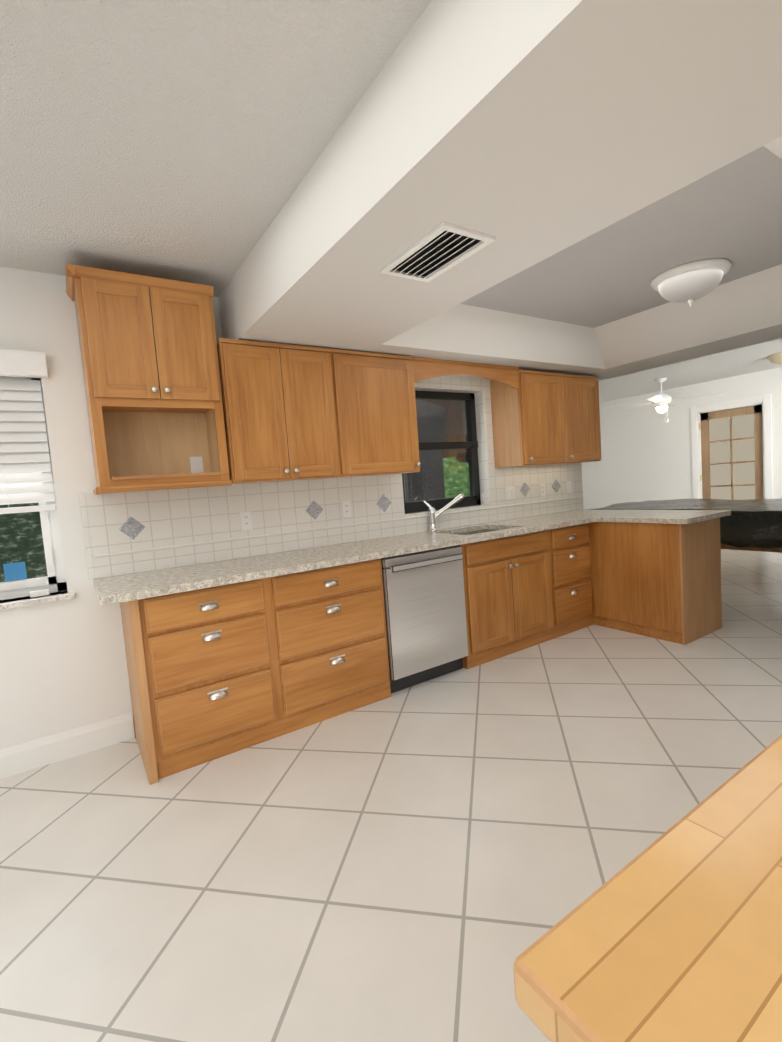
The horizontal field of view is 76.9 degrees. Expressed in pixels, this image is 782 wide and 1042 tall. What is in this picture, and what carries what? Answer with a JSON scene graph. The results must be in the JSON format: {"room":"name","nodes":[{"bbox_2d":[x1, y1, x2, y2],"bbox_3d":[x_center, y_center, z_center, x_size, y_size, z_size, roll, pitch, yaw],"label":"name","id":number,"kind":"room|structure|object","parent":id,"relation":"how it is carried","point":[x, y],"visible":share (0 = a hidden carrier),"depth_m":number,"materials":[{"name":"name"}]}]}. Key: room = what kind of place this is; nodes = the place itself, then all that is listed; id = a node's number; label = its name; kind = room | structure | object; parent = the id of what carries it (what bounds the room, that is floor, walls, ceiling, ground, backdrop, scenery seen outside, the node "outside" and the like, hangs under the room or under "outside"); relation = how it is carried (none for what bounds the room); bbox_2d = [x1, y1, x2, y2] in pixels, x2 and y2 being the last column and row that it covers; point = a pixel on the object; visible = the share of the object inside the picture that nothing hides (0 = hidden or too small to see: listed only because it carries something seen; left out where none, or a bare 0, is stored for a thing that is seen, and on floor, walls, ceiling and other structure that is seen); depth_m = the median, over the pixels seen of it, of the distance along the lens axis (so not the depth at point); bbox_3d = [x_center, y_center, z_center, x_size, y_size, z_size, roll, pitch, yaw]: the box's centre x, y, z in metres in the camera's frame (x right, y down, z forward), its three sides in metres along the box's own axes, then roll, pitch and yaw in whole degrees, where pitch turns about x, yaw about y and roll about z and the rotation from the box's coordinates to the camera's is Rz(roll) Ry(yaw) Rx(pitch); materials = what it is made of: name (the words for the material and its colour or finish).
{"room":"kitchen","nodes":[
{"label":"kitchen","id":0,"kind":"room"},
{"bbox_2d":[0,0,430,296],"bbox_3d":[1.746,-1.274,-1.250,14.700,0.100,10.080,-7,5,-33],"label":"ceiling","id":1,"kind":"structure","parent":0,"point":[184,140],"depth_m":1.54,"materials":[{"name":"white paint"}]},
{"bbox_2d":[0,267,571,748],"bbox_3d":[-2.636,0.042,2.060,10.730,2.600,0.200,-7,5,-33],"label":"wall","id":2,"kind":"structure","parent":0,"point":[62,665],"depth_m":2.55,"materials":[{"name":"white paint"}]},
{"bbox_2d":[0,376,74,609],"bbox_3d":[-2.140,-0.141,2.341,0.960,1.190,0.205,-7,5,-33],"label":"window","id":3,"kind":"structure","parent":2,"relation":"in","point":[22,586],"depth_m":2.58,"materials":[{"name":"white plastic"}]},
{"bbox_2d":[0,349,55,513],"bbox_3d":[-2.122,-0.398,2.265,0.960,0.780,0.150,-7,5,-33],"label":"window blind","id":4,"kind":"object","parent":3,"relation":"attached to","point":[25,472],"visible":0.98,"depth_m":2.48,"materials":[{"name":"white plastic"}]},
{"bbox_2d":[0,713,134,778],"bbox_3d":[-4.197,1.478,0.947,6.626,0.140,0.016,-7,5,-33],"label":"baseboard","id":5,"kind":"structure","parent":2,"relation":"attached to","point":[29,755],"depth_m":2.56,"materials":[{"name":"white wood"}]},
{"bbox_2d":[66,264,231,494],"bbox_3d":[-1.258,-0.686,2.593,0.653,1.048,0.368,-7,5,-33],"label":"upper cabinet","id":6,"kind":"object","parent":2,"relation":"attached to","point":[149,357],"visible":1,"depth_m":2.51,"materials":[{"name":"brown wood"}]},
{"bbox_2d":[190,457,203,475],"bbox_3d":[-1.138,-0.319,2.889,0.070,0.115,0.008,-7,5,-33],"label":"outlet","id":7,"kind":"object","parent":6,"relation":"attached to","point":[196,464],"visible":0.88,"depth_m":2.89,"materials":[{"name":"white plastic"}]},
{"bbox_2d":[217,338,352,483],"bbox_3d":[-0.673,-0.637,2.998,0.732,0.778,0.334,-7,5,-33],"label":"upper cabinet","id":8,"kind":"object","parent":2,"relation":"attached to","point":[293,412],"depth_m":2.84,"materials":[{"name":"brown wood"}]},
{"bbox_2d":[219,486,234,506],"bbox_3d":[-0.993,-0.158,2.984,0.089,0.152,0.014,-7,5,-33],"label":"cord","id":9,"kind":"object","parent":8,"relation":"hanging from","point":[223,500],"visible":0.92,"depth_m":3.00,"materials":[{"name":"white plastic"}]},
{"bbox_2d":[79,376,583,579],"bbox_3d":[0.115,-0.505,3.719,4.230,1.205,0.018,-7,5,-33],"label":"tile backsplash","id":10,"kind":"structure","parent":2,"relation":"attached to","point":[124,533],"depth_m":3.19,"materials":[{"name":"white tile"}]},
{"bbox_2d":[240,511,251,530],"bbox_3d":[-0.900,-0.001,3.063,0.070,0.115,0.008,-7,5,-33],"label":"outlet","id":11,"kind":"object","parent":10,"relation":"attached to","point":[246,520],"visible":1,"depth_m":3.06,"materials":[{"name":"white plastic"}]},
{"bbox_2d":[342,501,351,517],"bbox_3d":[-0.310,-0.083,3.449,0.070,0.115,0.008,-7,5,-33],"label":"outlet","id":12,"kind":"object","parent":10,"relation":"attached to","point":[346,508],"visible":1,"depth_m":3.44,"materials":[{"name":"white plastic"}]},
{"bbox_2d":[505,487,514,500],"bbox_3d":[1.049,-0.240,4.335,0.115,0.115,0.011,-7,5,-33],"label":"light switch","id":13,"kind":"object","parent":10,"relation":"attached to","point":[509,493],"visible":1,"depth_m":4.33,"materials":[{"name":"white plastic"}]},
{"bbox_2d":[540,484,545,496],"bbox_3d":[1.410,-0.285,4.572,0.070,0.115,0.008,-7,5,-33],"label":"outlet","id":14,"kind":"object","parent":10,"relation":"attached to","point":[542,490],"visible":1,"depth_m":4.57,"materials":[{"name":"white plastic"}]},
{"bbox_2d":[567,481,571,492],"bbox_3d":[1.734,-0.330,4.782,0.070,0.115,0.011,-7,5,-33],"label":"light switch","id":15,"kind":"object","parent":10,"relation":"attached to","point":[569,486],"visible":1,"depth_m":4.78,"materials":[{"name":"white plastic"}]},
{"bbox_2d":[345,350,420,476],"bbox_3d":[-0.194,-0.696,3.311,0.690,0.778,0.334,-7,5,-33],"label":"upper cabinet","id":16,"kind":"object","parent":2,"relation":"attached to","point":[382,401],"depth_m":3.21,"materials":[{"name":"brown wood"}]},
{"bbox_2d":[413,357,518,388],"bbox_3d":[0.580,-1.085,3.637,1.030,0.165,0.030,-7,5,-33],"label":"valance","id":17,"kind":"object","parent":16,"relation":"attached to","point":[425,368],"visible":0.96,"depth_m":3.59,"materials":[{"name":"brown wood"}]},
{"bbox_2d":[402,390,483,512],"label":"kitchen window","id":18,"kind":"structure","parent":2,"relation":"in","point":[475,496],"depth_m":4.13,"materials":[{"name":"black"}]},
{"bbox_2d":[402,386,489,515],"bbox_3d":[0.410,-0.572,3.981,0.900,0.974,0.102,-7,5,-33],"label":"window frame","id":19,"kind":"structure","parent":2,"relation":"attached to","point":[481,440],"depth_m":4.20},
{"bbox_2d":[490,370,600,467],"bbox_3d":[1.396,-0.880,4.329,1.039,0.758,0.368,-7,5,-33],"label":"upper cabinet","id":20,"kind":"object","parent":2,"relation":"attached to","point":[543,418],"visible":0.98,"depth_m":4.13,"materials":[{"name":"brown wood"}]},
{"bbox_2d":[0,549,781,1041],"bbox_3d":[1.264,1.173,1.146,16.000,0.080,14.500,-7,5,-33],"label":"floor","id":21,"kind":"structure","parent":0,"point":[428,861],"depth_m":1.82,"materials":[{"name":"white tile"}]},
{"bbox_2d":[120,577,287,784],"bbox_3d":[-1.036,0.747,2.661,0.645,0.874,0.576,-7,5,-33],"label":"base cabinet","id":22,"kind":"object","parent":21,"relation":"on","point":[215,672],"depth_m":2.41,"materials":[{"name":"brown wood"}]},
{"bbox_2d":[272,558,390,732],"bbox_3d":[-0.472,0.677,3.029,0.710,0.874,0.576,-7,5,-33],"label":"base cabinet","id":23,"kind":"object","parent":21,"relation":"on","point":[331,633],"depth_m":2.77,"materials":[{"name":"brown wood"}]},
{"bbox_2d":[381,545,468,692],"bbox_3d":[0.100,0.612,3.373,0.620,0.868,0.614,-7,5,-33],"label":"dishwasher","id":24,"kind":"object","parent":21,"relation":"on","point":[425,613],"visible":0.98,"depth_m":3.13,"materials":[{"name":"grey metal"}]},
{"bbox_2d":[488,522,595,641],"bbox_3d":[1.278,0.462,4.172,0.597,0.874,0.576,-7,5,-33],"label":"base cabinet","id":25,"kind":"object","parent":21,"relation":"on","point":[541,581],"depth_m":3.76,"materials":[{"name":"brown wood"}]},
{"bbox_2d":[93,509,616,605],"bbox_3d":[0.320,0.228,3.501,4.145,0.246,0.640,-7,5,-33],"label":"countertop","id":26,"kind":"structure","parent":25,"relation":"on","point":[131,587],"depth_m":2.85,"materials":[{"name":"grey stone"}]},
{"bbox_2d":[424,494,463,530],"bbox_3d":[0.422,-0.067,3.842,0.286,0.272,0.174,-7,5,-33],"label":"faucet","id":27,"kind":"object","parent":26,"relation":"on","point":[433,515],"visible":1,"depth_m":3.82,"materials":[{"name":"silver metal"}]},
{"bbox_2d":[592,517,721,644],"bbox_3d":[2.108,0.418,3.956,0.582,0.874,0.734,-7,5,-33],"label":"base cabinet","id":28,"kind":"object","parent":21,"relation":"on","point":[654,580],"depth_m":3.70,"materials":[{"name":"brown wood"}]},
{"bbox_2d":[597,510,730,523],"bbox_3d":[2.134,-0.038,3.872,0.665,0.038,0.690,-7,5,-33],"label":"countertop","id":29,"kind":"structure","parent":28,"relation":"on","point":[626,516],"depth_m":3.75,"materials":[{"name":"grey stone"}]},
{"bbox_2d":[537,758,781,1041],"bbox_3d":[1.432,0.697,0.864,2.608,0.884,0.643,-7,5,-33],"label":"table top","id":30,"kind":"object","parent":21,"relation":"on","point":[673,933],"depth_m":0.38,"materials":[{"name":"brown wood"}]},
{"bbox_2d":[590,498,781,552],"bbox_3d":[3.739,0.213,5.347,1.614,0.832,2.813,-7,5,-33],"label":"pool table","id":31,"kind":"object","parent":21,"relation":"on","point":[752,525],"visible":0.52,"depth_m":4.69,"materials":[{"name":"brown wood"}]},
{"bbox_2d":[218,0,781,402],"bbox_3d":[2.116,-1.585,4.859,7.375,0.401,6.700,-7,5,-33],"label":"ceiling","id":32,"kind":"structure","parent":0,"point":[594,167],"depth_m":1.65,"materials":[{"name":"white paint"}]},
{"bbox_2d":[380,222,495,281],"bbox_3d":[0.167,-1.005,1.872,0.240,0.016,0.400,-7,5,-33],"label":"ceiling vent","id":33,"kind":"object","parent":32,"relation":"in","point":[440,249],"visible":0.98,"depth_m":1.85,"materials":[{"name":"white plastic"}]},
{"bbox_2d":[605,377,724,421],"bbox_3d":[3.694,-1.642,6.730,1.086,0.600,1.086,-5,4,-8],"label":"ceiling fan","id":34,"kind":"object","parent":32,"relation":"hanging from","point":[661,402],"visible":1,"depth_m":6.67,"materials":[{"name":"white"}]},
{"bbox_2d":[650,258,731,306],"bbox_3d":[1.756,-1.354,2.894,0.410,0.190,0.410,-7,5,-33],"label":"light","id":35,"kind":"object","parent":32,"relation":"attached to","point":[690,282],"visible":1,"depth_m":2.79,"materials":[{"name":"white glass"}]},
{"bbox_2d":[767,352,781,364],"bbox_3d":[4.542,-1.857,5.666,0.350,0.134,0.350,-7,5,-33],"label":"light","id":36,"kind":"object","parent":32,"relation":"attached to","point":[775,358],"visible":1,"depth_m":5.64,"materials":[{"name":"beige"}]},
{"bbox_2d":[581,367,781,508],"bbox_3d":[6.992,-0.822,4.132,0.200,2.600,13.300,-7,5,-33],"label":"wall","id":37,"kind":"structure","parent":0,"point":[646,453],"depth_m":7.98,"materials":[{"name":"white paint"}]},
{"bbox_2d":[690,394,772,498],"bbox_3d":[4.997,-0.673,7.200,0.218,2.130,1.030,-7,5,-33],"label":"door frame","id":38,"kind":"structure","parent":37,"relation":"attached to","point":[696,411],"depth_m":7.00,"materials":[{"name":"white wood"}]},
{"bbox_2d":[700,404,762,499],"bbox_3d":[4.983,-0.616,7.192,0.040,2.011,0.802,-7,5,-33],"label":"french door","id":39,"kind":"structure","parent":37,"relation":"in","point":[732,452],"depth_m":7.15,"materials":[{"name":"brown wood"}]},
{"label":"outside","id":40,"kind":"structure","parent":0,"visible":0},
{"bbox_2d":[0,502,47,581],"bbox_3d":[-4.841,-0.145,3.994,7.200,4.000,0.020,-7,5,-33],"label":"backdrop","id":41,"kind":"structure","parent":40,"point":[23,531],"depth_m":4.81,"materials":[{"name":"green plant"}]}
]}

